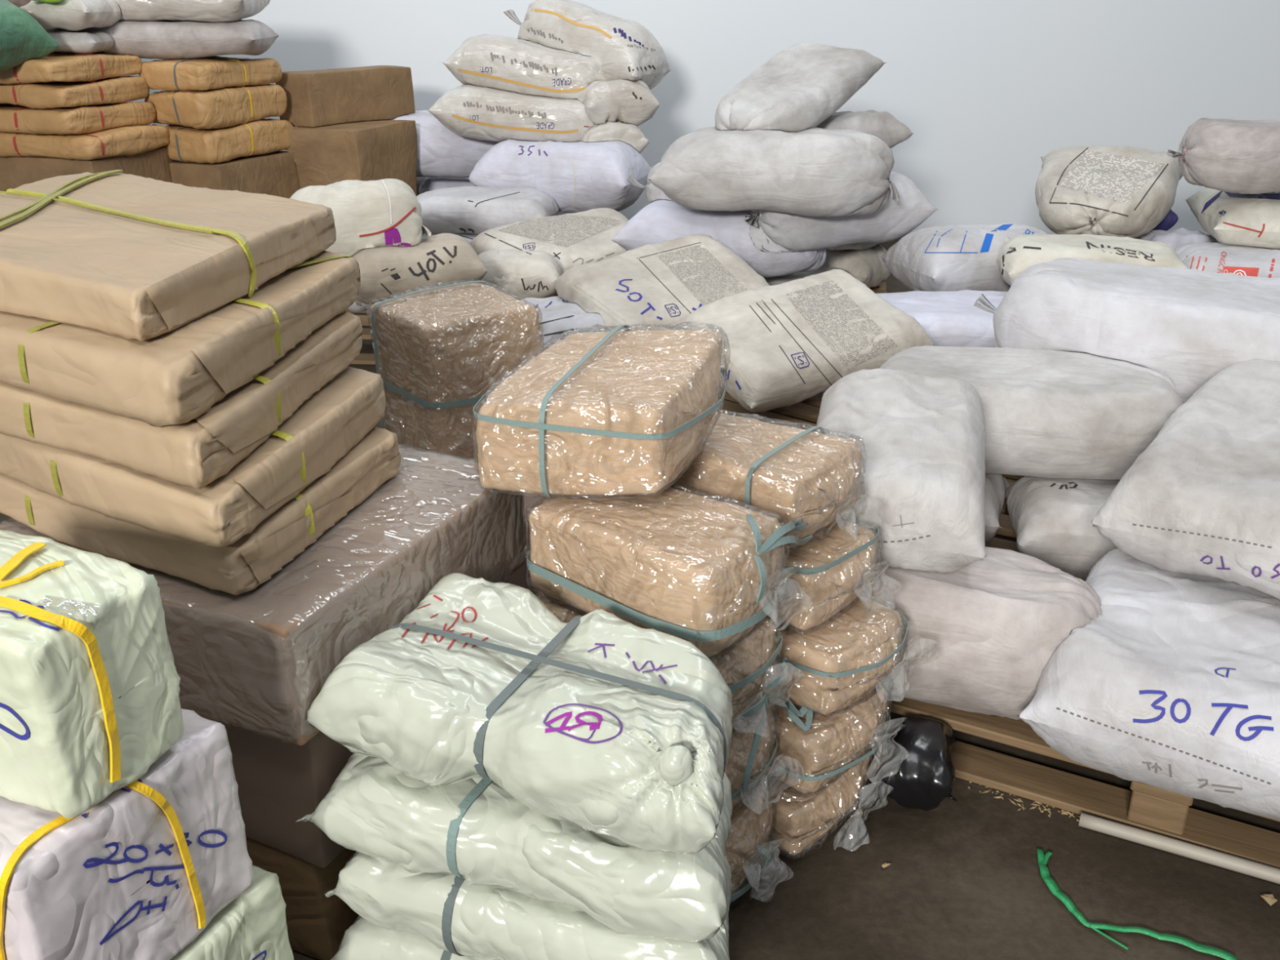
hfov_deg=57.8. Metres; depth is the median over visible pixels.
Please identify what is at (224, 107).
bundle
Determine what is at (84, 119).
bundle
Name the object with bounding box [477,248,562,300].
woven sack
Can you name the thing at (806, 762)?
bundle
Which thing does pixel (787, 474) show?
bundle
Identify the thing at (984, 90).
wall
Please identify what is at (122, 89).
bundle
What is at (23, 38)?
woven sack
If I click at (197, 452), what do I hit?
bundle
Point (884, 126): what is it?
woven sack
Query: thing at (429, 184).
woven sack
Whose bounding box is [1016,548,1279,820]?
woven sack
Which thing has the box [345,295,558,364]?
wooden pallet
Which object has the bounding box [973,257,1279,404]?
woven sack
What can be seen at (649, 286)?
woven sack
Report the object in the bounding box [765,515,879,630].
bundle
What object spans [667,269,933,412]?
woven sack
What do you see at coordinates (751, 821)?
bundle
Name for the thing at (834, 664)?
bundle
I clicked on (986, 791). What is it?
debris
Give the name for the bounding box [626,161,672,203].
woven sack
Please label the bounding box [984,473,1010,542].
woven sack
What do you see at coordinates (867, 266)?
woven sack
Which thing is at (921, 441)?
woven sack
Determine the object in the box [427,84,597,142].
woven sack
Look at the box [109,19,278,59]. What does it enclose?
woven sack
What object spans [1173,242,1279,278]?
woven sack
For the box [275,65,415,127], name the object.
carton
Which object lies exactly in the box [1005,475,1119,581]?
woven sack
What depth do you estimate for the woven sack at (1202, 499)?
2.21 m
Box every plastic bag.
[30,0,62,2]
[867,715,957,811]
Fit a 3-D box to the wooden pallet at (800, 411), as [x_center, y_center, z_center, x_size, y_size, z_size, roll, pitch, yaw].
[0.400,-0.223,3.946,1.203,0.125,0.953,18,29,36]
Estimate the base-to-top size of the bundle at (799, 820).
0.142 m
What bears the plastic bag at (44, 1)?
on the woven sack at (69, 15)
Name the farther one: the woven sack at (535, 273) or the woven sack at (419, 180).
the woven sack at (419, 180)
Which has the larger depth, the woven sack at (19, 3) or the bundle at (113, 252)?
the woven sack at (19, 3)
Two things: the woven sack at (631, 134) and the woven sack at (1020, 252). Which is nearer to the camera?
the woven sack at (1020, 252)
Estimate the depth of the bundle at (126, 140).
4.96 m
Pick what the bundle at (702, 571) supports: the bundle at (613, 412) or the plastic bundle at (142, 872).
the bundle at (613, 412)
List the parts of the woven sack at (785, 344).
printed panel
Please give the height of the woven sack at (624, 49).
0.539 m
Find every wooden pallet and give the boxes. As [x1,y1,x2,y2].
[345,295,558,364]
[715,384,825,431]
[866,513,1279,868]
[869,280,886,293]
[995,474,1024,538]
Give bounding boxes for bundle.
[0,52,142,84]
[0,75,149,108]
[0,101,155,134]
[0,124,169,160]
[0,169,336,341]
[0,250,360,426]
[0,311,362,488]
[0,366,386,547]
[0,426,400,595]
[0,529,184,817]
[0,708,253,959]
[138,55,282,91]
[144,84,287,128]
[151,118,293,164]
[169,865,293,959]
[295,752,732,942]
[304,573,733,853]
[321,851,733,959]
[330,915,494,959]
[368,280,542,462]
[472,324,727,498]
[526,486,812,657]
[537,592,813,804]
[665,412,862,543]
[724,703,777,808]
[724,784,772,902]
[756,751,869,855]
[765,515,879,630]
[765,594,908,715]
[766,684,890,794]
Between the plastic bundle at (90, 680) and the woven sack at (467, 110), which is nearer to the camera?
the plastic bundle at (90, 680)
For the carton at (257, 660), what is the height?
0.198 m
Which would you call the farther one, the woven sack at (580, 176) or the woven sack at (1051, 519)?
the woven sack at (580, 176)
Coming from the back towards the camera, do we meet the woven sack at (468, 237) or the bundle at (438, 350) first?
the woven sack at (468, 237)
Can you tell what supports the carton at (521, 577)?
on the floor
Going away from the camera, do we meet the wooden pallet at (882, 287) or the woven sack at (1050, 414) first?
the woven sack at (1050, 414)
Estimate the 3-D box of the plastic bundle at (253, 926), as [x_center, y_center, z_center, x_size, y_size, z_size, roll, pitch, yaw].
[-0.704,0.630,1.483,0.408,0.242,0.338,10,25,22]
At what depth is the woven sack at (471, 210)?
5.47 m
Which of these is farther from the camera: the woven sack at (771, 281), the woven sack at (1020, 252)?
the woven sack at (771, 281)
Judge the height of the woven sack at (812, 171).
0.356 m
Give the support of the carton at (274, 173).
on the carton
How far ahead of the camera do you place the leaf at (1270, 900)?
1.93 m
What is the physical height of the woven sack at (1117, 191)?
0.334 m
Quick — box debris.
[968,781,1079,822]
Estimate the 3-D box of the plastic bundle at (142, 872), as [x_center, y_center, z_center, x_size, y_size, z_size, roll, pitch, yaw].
[-0.717,0.412,1.356,0.412,0.267,0.307,10,25,23]
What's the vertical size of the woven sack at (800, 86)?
0.327 m
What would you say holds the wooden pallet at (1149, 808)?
on the floor
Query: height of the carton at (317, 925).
0.216 m
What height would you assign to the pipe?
0.025 m
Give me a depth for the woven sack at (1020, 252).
4.41 m
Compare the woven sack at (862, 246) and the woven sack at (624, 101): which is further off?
the woven sack at (624, 101)
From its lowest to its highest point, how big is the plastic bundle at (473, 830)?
0.144 m
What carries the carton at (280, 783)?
on the carton at (317, 925)
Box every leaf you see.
[881,862,890,868]
[1260,893,1277,906]
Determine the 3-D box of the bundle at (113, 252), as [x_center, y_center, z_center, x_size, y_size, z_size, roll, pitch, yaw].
[-0.881,-0.407,1.946,0.969,0.103,0.675,14,27,29]
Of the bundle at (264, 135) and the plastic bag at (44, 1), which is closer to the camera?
the plastic bag at (44, 1)
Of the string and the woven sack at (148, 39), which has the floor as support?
the string
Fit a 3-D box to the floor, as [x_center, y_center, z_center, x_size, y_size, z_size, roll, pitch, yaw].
[0.500,0.690,2.085,12.000,0.100,11.300,0,23,0]
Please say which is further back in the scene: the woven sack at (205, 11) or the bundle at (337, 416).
the woven sack at (205, 11)
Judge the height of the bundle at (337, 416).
0.096 m
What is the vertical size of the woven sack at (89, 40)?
0.164 m
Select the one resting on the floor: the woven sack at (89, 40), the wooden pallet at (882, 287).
the wooden pallet at (882, 287)
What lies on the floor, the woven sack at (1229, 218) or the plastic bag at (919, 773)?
the plastic bag at (919, 773)
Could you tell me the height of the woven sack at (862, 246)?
0.150 m
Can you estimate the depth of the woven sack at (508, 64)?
5.83 m
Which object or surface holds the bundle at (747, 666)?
on the bundle at (743, 735)
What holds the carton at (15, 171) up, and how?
on the carton
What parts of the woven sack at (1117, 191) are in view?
panel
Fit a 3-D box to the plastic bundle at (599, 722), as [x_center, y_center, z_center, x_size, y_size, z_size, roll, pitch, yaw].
[-0.117,0.294,1.596,0.610,0.183,0.384,10,25,22]
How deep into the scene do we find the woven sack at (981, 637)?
2.10 m
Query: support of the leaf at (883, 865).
on the floor
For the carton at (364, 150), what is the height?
0.482 m
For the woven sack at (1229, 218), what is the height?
0.221 m
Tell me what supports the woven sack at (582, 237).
on the woven sack at (535, 273)
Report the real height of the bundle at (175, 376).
0.095 m
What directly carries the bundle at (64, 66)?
on the bundle at (122, 89)
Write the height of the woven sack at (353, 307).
0.198 m
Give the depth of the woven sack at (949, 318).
4.21 m
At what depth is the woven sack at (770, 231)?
4.73 m
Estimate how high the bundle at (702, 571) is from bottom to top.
0.196 m
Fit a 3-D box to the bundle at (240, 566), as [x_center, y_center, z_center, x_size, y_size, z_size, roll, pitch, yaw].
[-0.770,-0.035,1.901,0.861,0.093,0.515,14,27,29]
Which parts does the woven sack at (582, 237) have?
panel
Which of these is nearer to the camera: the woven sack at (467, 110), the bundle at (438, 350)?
the bundle at (438, 350)
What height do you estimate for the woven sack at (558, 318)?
0.160 m
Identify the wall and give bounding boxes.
[127,0,1279,235]
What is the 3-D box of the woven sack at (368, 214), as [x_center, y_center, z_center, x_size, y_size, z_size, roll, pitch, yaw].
[-1.106,-0.989,4.540,0.572,0.368,0.355,-8,24,-18]
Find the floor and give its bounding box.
[0,235,1279,959]
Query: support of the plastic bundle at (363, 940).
on the floor
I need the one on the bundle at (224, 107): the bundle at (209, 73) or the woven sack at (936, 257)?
the bundle at (209, 73)
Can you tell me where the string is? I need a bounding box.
[1035,848,1236,959]
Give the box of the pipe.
[1078,812,1279,884]
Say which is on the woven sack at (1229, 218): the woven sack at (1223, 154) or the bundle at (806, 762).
the woven sack at (1223, 154)
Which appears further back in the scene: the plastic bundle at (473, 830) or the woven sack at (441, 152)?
the woven sack at (441, 152)
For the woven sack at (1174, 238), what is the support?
on the wooden pallet
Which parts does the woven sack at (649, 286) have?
printed panel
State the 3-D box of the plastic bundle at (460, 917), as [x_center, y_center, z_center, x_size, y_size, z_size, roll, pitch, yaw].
[-0.119,0.568,1.683,0.643,0.146,0.381,11,25,24]
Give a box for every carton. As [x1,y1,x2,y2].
[0,146,174,193]
[0,447,524,746]
[168,151,300,198]
[217,577,507,868]
[245,837,359,959]
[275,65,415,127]
[287,120,417,195]
[507,492,552,597]
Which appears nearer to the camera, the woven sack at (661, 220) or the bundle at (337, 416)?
the bundle at (337, 416)
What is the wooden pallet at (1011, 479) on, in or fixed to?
on the floor
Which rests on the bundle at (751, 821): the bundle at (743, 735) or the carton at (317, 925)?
the bundle at (743, 735)
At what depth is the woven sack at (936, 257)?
4.67 m
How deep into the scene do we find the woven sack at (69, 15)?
4.88 m
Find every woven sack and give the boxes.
[0,0,58,71]
[7,0,67,30]
[19,0,121,31]
[45,26,115,54]
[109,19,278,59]
[114,0,270,22]
[289,178,431,256]
[347,301,372,311]
[351,233,487,309]
[376,110,499,178]
[416,176,426,195]
[416,186,561,235]
[418,176,474,194]
[422,233,477,242]
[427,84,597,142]
[440,34,607,99]
[468,138,651,213]
[469,208,628,296]
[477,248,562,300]
[503,0,672,89]
[520,296,606,351]
[551,234,769,332]
[577,79,659,125]
[580,121,648,152]
[611,199,826,277]
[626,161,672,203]
[648,126,899,217]
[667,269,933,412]
[715,42,885,131]
[742,171,937,253]
[764,266,848,285]
[814,368,986,573]
[816,110,913,148]
[821,244,891,288]
[826,240,891,249]
[859,546,1102,719]
[875,289,1007,347]
[879,345,1182,479]
[880,222,1048,291]
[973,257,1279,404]
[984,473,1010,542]
[995,229,1187,285]
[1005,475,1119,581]
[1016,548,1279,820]
[1035,145,1182,238]
[1090,358,1279,599]
[1139,227,1214,248]
[1151,208,1178,231]
[1166,117,1279,194]
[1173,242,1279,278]
[1186,187,1279,248]
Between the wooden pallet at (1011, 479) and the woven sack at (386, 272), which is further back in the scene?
the woven sack at (386, 272)
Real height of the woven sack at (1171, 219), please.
0.182 m

